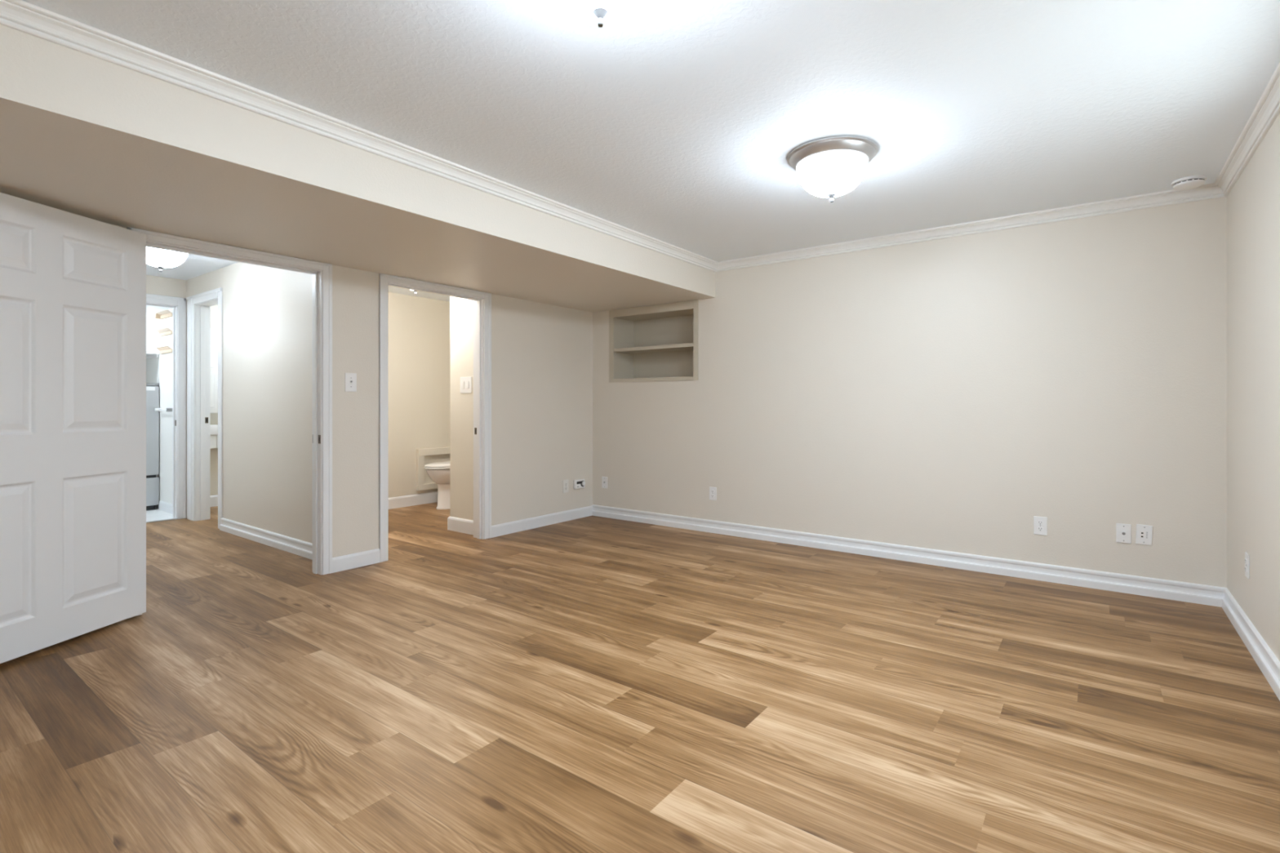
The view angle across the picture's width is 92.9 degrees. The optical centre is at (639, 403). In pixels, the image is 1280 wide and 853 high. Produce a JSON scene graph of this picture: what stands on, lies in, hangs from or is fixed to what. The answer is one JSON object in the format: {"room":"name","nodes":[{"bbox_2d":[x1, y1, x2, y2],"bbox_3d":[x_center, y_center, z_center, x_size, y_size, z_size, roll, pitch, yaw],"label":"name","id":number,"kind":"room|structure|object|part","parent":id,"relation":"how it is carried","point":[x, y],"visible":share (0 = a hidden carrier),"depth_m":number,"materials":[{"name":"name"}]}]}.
{"room":"empty basement room","nodes":[
{"label":"empty basement room","id":0,"kind":"room"},
{"bbox_2d":[146,305,171,315],"bbox_3d":[-5.619,-1.147,5.776,1.380,0.335,1.715,0,0,37],"label":"ceiling","id":1,"kind":"structure","parent":0,"point":[149,309],"depth_m":6.28,"materials":[{"name":"white paint"}]},
{"bbox_2d":[146,508,172,521],"bbox_3d":[-5.590,1.143,5.798,1.600,0.054,1.885,0,0,37],"label":"floor","id":2,"kind":"structure","parent":0,"point":[156,514],"depth_m":6.09,"materials":[{"name":"white tile"}]},
{"bbox_2d":[146,382,159,511],"bbox_3d":[-5.547,0.448,6.380,0.673,1.336,0.648,0,0,37],"label":"refrigerator","id":3,"kind":"object","parent":2,"relation":"on","point":[152,388],"visible":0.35,"depth_m":6.39,"materials":[{"name":"grey metal"}]},
{"bbox_3d":[-5.332,1.093,6.211,0.080,0.046,0.615,0,0,37],"label":"kick plate","id":4,"kind":"part","parent":3,"relation":"part of","materials":[{"name":"black plastic"}]},
{"bbox_3d":[-5.298,0.921,6.193,0.045,0.293,0.648,0,0,37],"label":"door","id":5,"kind":"part","parent":3,"relation":"part of","materials":[{"name":"grey metal"}]},
{"bbox_2d":[146,275,186,297],"bbox_3d":[-4.854,-0.105,5.547,0.120,2.450,1.165,0,0,37],"label":"wall","id":6,"kind":"structure","parent":0,"point":[155,285],"depth_m":5.85,"materials":[{"name":"beige paint"}]},
{"bbox_2d":[146,518,177,523],"bbox_3d":[-4.749,1.115,5.594,0.032,0.009,0.825,0,0,37],"label":"trim","id":7,"kind":"structure","parent":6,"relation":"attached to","point":[171,518],"depth_m":5.81,"materials":[{"name":"silver metal"}]},
{"bbox_2d":[146,293,186,519],"bbox_3d":[-4.787,0.042,5.622,0.139,2.157,0.957,0,0,37],"label":"trim","id":8,"kind":"structure","parent":6,"relation":"attached to","point":[178,304],"depth_m":5.93,"materials":[{"name":"white paint"}]},
{"bbox_2d":[146,253,237,279],"bbox_3d":[-3.617,-1.265,4.621,2.970,0.100,1.165,0,0,37],"label":"ceiling","id":9,"kind":"structure","parent":0,"point":[194,265],"depth_m":5.45,"materials":[{"name":"white paint"}]},
{"bbox_2d":[146,246,187,271],"bbox_3d":[-3.560,-1.097,4.522,0.422,0.235,0.422,0,0,37],"label":"ceiling light","id":10,"kind":"object","parent":9,"relation":"attached to","point":[161,259],"visible":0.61,"depth_m":4.45,"materials":[{"name":"white glass"}]},
{"bbox_2d":[210,304,217,495],"bbox_3d":[-4.353,-0.105,7.152,0.100,2.450,1.765,0,0,37],"label":"wall","id":11,"kind":"structure","parent":0,"point":[214,309],"depth_m":6.66,"materials":[{"name":"beige paint"}]},
{"bbox_2d":[210,327,217,413],"bbox_3d":[-4.566,-0.360,6.665,0.142,0.920,0.560,0,0,37],"label":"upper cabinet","id":12,"kind":"object","parent":11,"relation":"attached to","point":[214,331],"visible":0.25,"depth_m":6.55,"materials":[{"name":"white paint"}]},
{"bbox_2d":[210,424,217,448],"bbox_3d":[-4.555,0.352,6.656,0.170,0.255,0.620,0,0,37],"label":"vanity","id":13,"kind":"object","parent":11,"relation":"attached to","point":[214,428],"visible":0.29,"depth_m":6.53,"materials":[{"name":"white paint"}]},
{"bbox_3d":[-4.631,0.406,6.481,0.018,0.141,0.208,0,0,37],"label":"door","id":14,"kind":"part","parent":13,"relation":"part of","materials":[{"name":"white paint"}]},
{"bbox_2d":[210,424,217,435],"bbox_3d":[-4.555,0.278,6.656,0.170,0.105,0.620,0,0,37],"label":"basin","id":15,"kind":"object","parent":13,"relation":"in","point":[214,428],"depth_m":6.51,"materials":[{"name":"white ceramic"}]},
{"bbox_2d":[210,494,217,506],"bbox_3d":[-4.306,1.060,7.117,0.016,0.120,1.765,0,0,37],"label":"baseboard","id":16,"kind":"structure","parent":11,"relation":"attached to","point":[214,499],"depth_m":6.65,"materials":[{"name":"white paint"}]},
{"bbox_2d":[146,262,311,542],"bbox_3d":[-3.833,-0.105,5.585,4.470,2.450,0.120,0,0,37],"label":"wall","id":17,"kind":"structure","parent":0,"point":[267,311],"depth_m":4.95,"materials":[{"name":"beige paint"}]},
{"bbox_2d":[146,351,159,359],"bbox_3d":[-5.588,-0.523,6.377,0.710,0.056,0.713,0,0,37],"label":"wall shelf","id":18,"kind":"object","parent":17,"relation":"attached to","point":[148,354],"visible":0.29,"depth_m":6.46,"materials":[{"name":"white paint"}]},
{"bbox_2d":[154,309,172,319],"bbox_3d":[-4.907,-0.924,6.277,0.390,0.063,0.060,0,0,37],"label":"wall shelf","id":19,"kind":"object","parent":17,"relation":"attached to","point":[157,316],"visible":1,"depth_m":6.31,"materials":[{"name":"brown wood"}]},
{"bbox_3d":[-4.892,-0.910,6.289,0.380,0.036,0.022,0,0,37],"label":"rail","id":20,"kind":"part","parent":19,"relation":"part of","materials":[{"name":"brown wood"}]},
{"bbox_2d":[155,408,172,411],"bbox_3d":[-4.904,0.060,6.273,0.374,0.034,0.062,0,0,37],"label":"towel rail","id":21,"kind":"object","parent":17,"relation":"attached to","point":[156,409],"visible":0.89,"depth_m":6.20,"materials":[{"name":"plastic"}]},
{"bbox_2d":[155,327,172,336],"bbox_3d":[-4.902,-0.743,6.276,0.380,0.063,0.055,0,0,37],"label":"wall shelf","id":22,"kind":"object","parent":17,"relation":"attached to","point":[162,332],"visible":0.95,"depth_m":6.27,"materials":[{"name":"brown wood"}]},
{"bbox_3d":[-4.892,-0.729,6.289,0.380,0.036,0.022,0,0,37],"label":"rail","id":23,"kind":"part","parent":22,"relation":"part of","materials":[{"name":"brown wood"}]},
{"bbox_2d":[155,346,172,354],"bbox_3d":[-4.902,-0.558,6.276,0.380,0.063,0.055,0,0,37],"label":"wall shelf","id":24,"kind":"object","parent":17,"relation":"attached to","point":[167,349],"visible":0.94,"depth_m":6.27,"materials":[{"name":"brown wood"}]},
{"bbox_3d":[-4.892,-0.544,6.289,0.380,0.036,0.022,0,0,37],"label":"rail","id":25,"kind":"part","parent":24,"relation":"part of","materials":[{"name":"brown wood"}]},
{"bbox_2d":[158,500,172,513],"bbox_3d":[-4.825,1.071,6.245,0.630,0.098,0.014,0,0,37],"label":"baseboard","id":26,"kind":"structure","parent":17,"relation":"attached to","point":[163,506],"depth_m":6.30,"materials":[{"name":"white paint"}]},
{"bbox_2d":[186,287,222,528],"bbox_3d":[-4.030,0.042,5.721,0.850,2.157,0.139,0,0,37],"label":"trim","id":27,"kind":"structure","parent":17,"relation":"attached to","point":[198,306],"depth_m":5.84,"materials":[{"name":"white paint"}]},
{"bbox_2d":[219,517,311,559],"bbox_3d":[-2.907,1.067,4.803,2.050,0.106,0.024,0,0,37],"label":"baseboard","id":28,"kind":"structure","parent":17,"relation":"attached to","point":[298,547],"depth_m":4.83,"materials":[{"name":"white paint"}]},
{"bbox_2d":[112,224,592,557],"bbox_3d":[-2.070,-0.105,4.110,0.120,2.450,5.400,0,0,37],"label":"wall","id":29,"kind":"structure","parent":0,"point":[542,353],"depth_m":5.25,"materials":[{"name":"beige paint"}]},
{"bbox_2d":[0,192,146,663],"bbox_3d":[-2.687,0.102,2.764,0.171,1.989,0.927,0,0,9],"label":"door","id":30,"kind":"structure","parent":29,"relation":"in","point":[73,286],"depth_m":2.84,"materials":[{"name":"white paint"}]},
{"bbox_2d":[126,226,332,617],"bbox_3d":[-2.416,0.092,3.648,0.158,2.055,1.065,0,0,37],"label":"trim","id":31,"kind":"structure","parent":29,"relation":"attached to","point":[322,273],"depth_m":4.00,"materials":[{"name":"white paint"}]},
{"bbox_2d":[345,373,356,391],"bbox_3d":[-1.963,-0.147,4.138,0.018,0.126,0.078,0,0,37],"label":"light switch","id":32,"kind":"object","parent":29,"relation":"attached to","point":[350,378],"visible":1,"depth_m":4.14,"materials":[{"name":"white plastic"}]},
{"bbox_2d":[378,273,491,562],"bbox_3d":[-1.599,0.092,4.739,0.158,2.055,0.989,0,0,37],"label":"trim","id":33,"kind":"structure","parent":29,"relation":"attached to","point":[482,300],"depth_m":5.04,"materials":[{"name":"white paint"}]},
{"bbox_2d":[332,505,592,573],"bbox_3d":[-2.017,1.071,4.070,0.014,0.098,5.160,0,0,37],"label":"baseboard","id":34,"kind":"structure","parent":29,"relation":"attached to","point":[340,563],"depth_m":5.25,"materials":[{"name":"white paint"}]},
{"bbox_2d":[563,479,568,493],"bbox_3d":[-0.708,0.787,5.821,0.010,0.124,0.074,0,0,37],"label":"wall outlet","id":35,"kind":"object","parent":29,"relation":"attached to","point":[566,482],"visible":1,"depth_m":5.82,"materials":[{"name":"beige plastic"}]},
{"bbox_2d":[573,478,585,488],"bbox_3d":[-0.589,0.782,5.951,0.045,0.090,0.140,0,0,37],"label":"outlet","id":36,"kind":"object","parent":29,"relation":"attached to","point":[578,483],"visible":1,"depth_m":5.93,"materials":[{"name":"white plastic"}]},
{"bbox_2d":[0,24,715,311],"bbox_3d":[-1.456,-1.120,3.650,1.415,0.390,5.160,0,0,37],"label":"ceiling","id":37,"kind":"structure","parent":0,"point":[82,134],"depth_m":2.78,"materials":[{"name":"beige paint"}]},
{"bbox_2d":[388,292,449,497],"bbox_3d":[-2.753,-0.105,6.485,0.120,2.450,2.615,0,0,37],"label":"wall","id":38,"kind":"structure","parent":0,"point":[419,327],"depth_m":6.74,"materials":[{"name":"beige paint"}]},
{"bbox_2d":[388,491,438,509],"bbox_3d":[-2.735,1.060,6.396,0.016,0.120,2.495,0,0,37],"label":"baseboard","id":39,"kind":"structure","parent":38,"relation":"attached to","point":[429,497],"depth_m":6.70,"materials":[{"name":"white paint"}]},
{"bbox_2d":[416,446,449,490],"bbox_3d":[-2.221,0.730,7.059,0.044,0.460,0.810,0,0,37],"label":"access panel","id":40,"kind":"object","parent":38,"relation":"attached to","point":[424,456],"visible":0.42,"depth_m":6.83,"materials":[{"name":"beige paint"}]},
{"bbox_3d":[-2.221,0.929,7.059,0.044,0.062,0.810,0,0,37],"label":"frame rail","id":41,"kind":"part","parent":40,"relation":"part of","materials":[{"name":"beige paint"}]},
{"bbox_3d":[-2.221,0.540,7.059,0.044,0.080,0.810,0,0,37],"label":"frame rail","id":42,"kind":"part","parent":40,"relation":"part of","materials":[{"name":"beige paint"}]},
{"bbox_2d":[388,286,449,302],"bbox_3d":[-2.000,-1.254,5.847,1.850,0.123,2.495,0,0,37],"label":"ceiling","id":43,"kind":"structure","parent":0,"point":[393,290],"depth_m":6.62,"materials":[{"name":"white paint"}]},
{"bbox_2d":[449,296,473,520],"bbox_3d":[-1.065,-0.105,5.903,0.420,2.450,1.525,0,0,37],"label":"wall","id":44,"kind":"structure","parent":0,"point":[461,310],"depth_m":5.32,"materials":[{"name":"beige paint"}]},
{"bbox_2d":[447,516,473,534],"bbox_3d":[-1.113,1.060,5.853,0.436,0.120,1.421,0,0,37],"label":"baseboard","id":45,"kind":"structure","parent":44,"relation":"attached to","point":[455,524],"depth_m":5.30,"materials":[{"name":"white paint"}]},
{"bbox_2d":[460,377,471,393],"bbox_3d":[-1.512,-0.164,5.277,0.155,0.140,0.012,0,0,37],"label":"light switch","id":46,"kind":"object","parent":44,"relation":"attached to","point":[465,382],"visible":1,"depth_m":5.28,"materials":[{"name":"white plastic"}]},
{"bbox_2d":[0,502,1279,852],"bbox_3d":[-1.534,1.120,3.833,8.550,0.001,5.700,0,0,37],"label":"floor","id":47,"kind":"structure","parent":0,"point":[590,684],"depth_m":2.24,"materials":[{"name":"brown wood"}]},
{"bbox_2d":[424,461,449,509],"bbox_3d":[-1.962,0.723,6.724,0.430,0.795,0.904,0,0,37],"label":"toilet","id":48,"kind":"object","parent":47,"relation":"on","point":[438,472],"visible":0.28,"depth_m":6.44,"materials":[{"name":"white ceramic"}]},
{"bbox_3d":[-2.031,0.674,6.632,0.386,0.019,0.674,0,0,37],"label":"seat","id":49,"kind":"part","parent":48,"relation":"part of","materials":[{"name":"plastic"}]},
{"bbox_3d":[-2.030,0.647,6.633,0.384,0.028,0.673,0,0,37],"label":"lid","id":50,"kind":"part","parent":48,"relation":"part of","materials":[{"name":"plastic"}]},
{"bbox_3d":[-2.019,0.774,6.648,0.372,0.168,0.676,0,0,37],"label":"bowl","id":51,"kind":"part","parent":48,"relation":"part of","materials":[{"name":"white ceramic"}]},
{"bbox_2d":[22,0,1279,262],"bbox_3d":[0.402,-1.265,2.260,3.225,0.100,5.160,0,0,37],"label":"ceiling","id":52,"kind":"structure","parent":0,"point":[677,123],"depth_m":2.35,"materials":[{"name":"white paint"}]},
{"bbox_2d":[552,0,650,27],"bbox_3d":[-0.103,-1.097,1.582,0.422,0.235,0.422,0,0,37],"label":"ceiling light","id":53,"kind":"object","parent":52,"relation":"attached to","point":[599,13],"visible":1,"depth_m":1.58,"materials":[{"name":"white glass"}]},
{"bbox_2d":[786,135,878,202],"bbox_3d":[0.933,-1.097,2.962,0.422,0.235,0.422,0,0,37],"label":"ceiling light","id":54,"kind":"object","parent":52,"relation":"attached to","point":[831,166],"visible":1,"depth_m":2.84,"materials":[{"name":"white glass"}]},
{"bbox_3d":[0.933,-1.096,2.962,0.332,0.158,0.332,0,0,37],"label":"lamp shade","id":55,"kind":"part","parent":54,"relation":"part of","materials":[{"name":"white glass"}]},
{"bbox_2d":[1171,175,1206,190],"bbox_3d":[2.979,-1.196,3.304,0.144,0.038,0.144,0,0,37],"label":"smoke detector","id":56,"kind":"object","parent":52,"relation":"attached to","point":[1194,181],"visible":1,"depth_m":3.27,"materials":[{"name":"white plastic"}]},
{"bbox_2d":[592,196,1226,587],"bbox_3d":[1.417,-0.105,4.797,4.640,2.450,0.120,0,0,37],"label":"wall","id":57,"kind":"structure","parent":0,"point":[951,394],"depth_m":4.12,"materials":[{"name":"beige paint"}]},
{"bbox_2d":[0,0,718,272],"bbox_3d":[-0.866,-1.180,3.209,0.057,0.070,5.160,0,0,37],"label":"trim","id":58,"kind":"structure","parent":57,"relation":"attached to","point":[20,15],"depth_m":2.43,"materials":[{"name":"white paint"}]},
{"bbox_2d":[601,476,607,488],"bbox_3d":[-0.353,0.779,6.037,0.070,0.114,0.016,0,0,37],"label":"cable plate","id":59,"kind":"object","parent":57,"relation":"attached to","point":[604,479],"visible":1,"depth_m":6.04,"materials":[{"name":"white plastic"}]},
{"bbox_2d":[608,300,698,382],"bbox_3d":[0.206,-0.565,5.830,1.022,0.710,0.342,0,0,37],"label":"recessed shelf","id":60,"kind":"object","parent":57,"relation":"attached to","point":[659,342],"visible":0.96,"depth_m":5.96,"materials":[{"name":"beige paint"}]},
{"bbox_2d":[709,486,716,500],"bbox_3d":[0.635,0.781,5.302,0.070,0.114,0.010,0,0,37],"label":"wall outlet","id":61,"kind":"object","parent":57,"relation":"attached to","point":[713,491],"visible":1,"depth_m":5.30,"materials":[{"name":"white plastic"}]},
{"bbox_2d":[592,504,1225,607],"bbox_3d":[1.374,1.067,4.740,4.640,0.106,0.024,0,0,37],"label":"baseboard","id":62,"kind":"structure","parent":57,"relation":"attached to","point":[1204,594],"depth_m":4.16,"materials":[{"name":"white paint"}]},
{"bbox_2d":[715,182,1224,271],"bbox_3d":[1.931,-1.180,4.303,3.225,0.070,0.057,0,0,37],"label":"trim","id":63,"kind":"structure","parent":57,"relation":"attached to","point":[1209,191],"depth_m":4.00,"materials":[{"name":"white paint"}]},
{"bbox_2d":[1033,515,1047,535],"bbox_3d":[2.546,0.775,3.871,0.072,0.116,0.010,0,0,37],"label":"wall outlet","id":64,"kind":"object","parent":57,"relation":"attached to","point":[1040,523],"visible":1,"depth_m":3.87,"materials":[{"name":"white plastic"}]},
{"bbox_2d":[1037,520,1043,524],"bbox_3d":[2.545,0.755,3.869,0.029,0.028,0.004,0,0,37],"label":"receptacle","id":65,"kind":"object","parent":64,"relation":"attached to","point":[1039,522],"depth_m":3.87,"materials":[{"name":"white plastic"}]},
{"bbox_2d":[1037,526,1043,531],"bbox_3d":[2.545,0.794,3.869,0.029,0.028,0.004,0,0,37],"label":"receptacle","id":66,"kind":"object","parent":64,"relation":"attached to","point":[1039,528],"depth_m":3.87,"materials":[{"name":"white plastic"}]},
{"bbox_2d":[1115,523,1131,543],"bbox_3d":[2.877,0.771,3.620,0.070,0.114,0.016,0,0,37],"label":"cable plate","id":67,"kind":"object","parent":57,"relation":"attached to","point":[1123,531],"visible":1,"depth_m":3.62,"materials":[{"name":"white plastic"}]},
{"bbox_2d":[1135,524,1152,545],"bbox_3d":[2.954,0.767,3.567,0.077,0.118,0.008,0,0,37],"label":"plate","id":68,"kind":"object","parent":57,"relation":"attached to","point":[1144,532],"visible":1,"depth_m":3.57,"materials":[{"name":"white plastic"}]},
{"bbox_2d":[1226,113,1279,661],"bbox_3d":[1.749,-0.105,1.252,0.140,2.450,5.400,0,0,37],"label":"wall","id":69,"kind":"structure","parent":0,"point":[1253,202],"depth_m":2.74,"materials":[{"name":"beige paint"}]},
{"bbox_2d":[1214,62,1279,196],"bbox_3d":[1.670,-1.180,1.311,0.057,0.070,5.160,0,0,37],"label":"trim","id":70,"kind":"structure","parent":69,"relation":"attached to","point":[1267,109],"depth_m":2.66,"materials":[{"name":"white paint"}]},
{"bbox_2d":[1244,551,1249,578],"bbox_3d":[2.884,0.767,2.894,0.010,0.114,0.072,0,0,37],"label":"wall outlet","id":71,"kind":"object","parent":69,"relation":"attached to","point":[1246,555],"visible":1,"depth_m":2.88,"materials":[{"name":"white plastic"}]},
{"bbox_2d":[1221,587,1279,700],"bbox_3d":[1.683,1.067,1.301,0.024,0.106,5.160,0,0,37],"label":"baseboard","id":72,"kind":"structure","parent":69,"relation":"attached to","point":[1267,661],"depth_m":2.71,"materials":[{"name":"white paint"}]}
]}

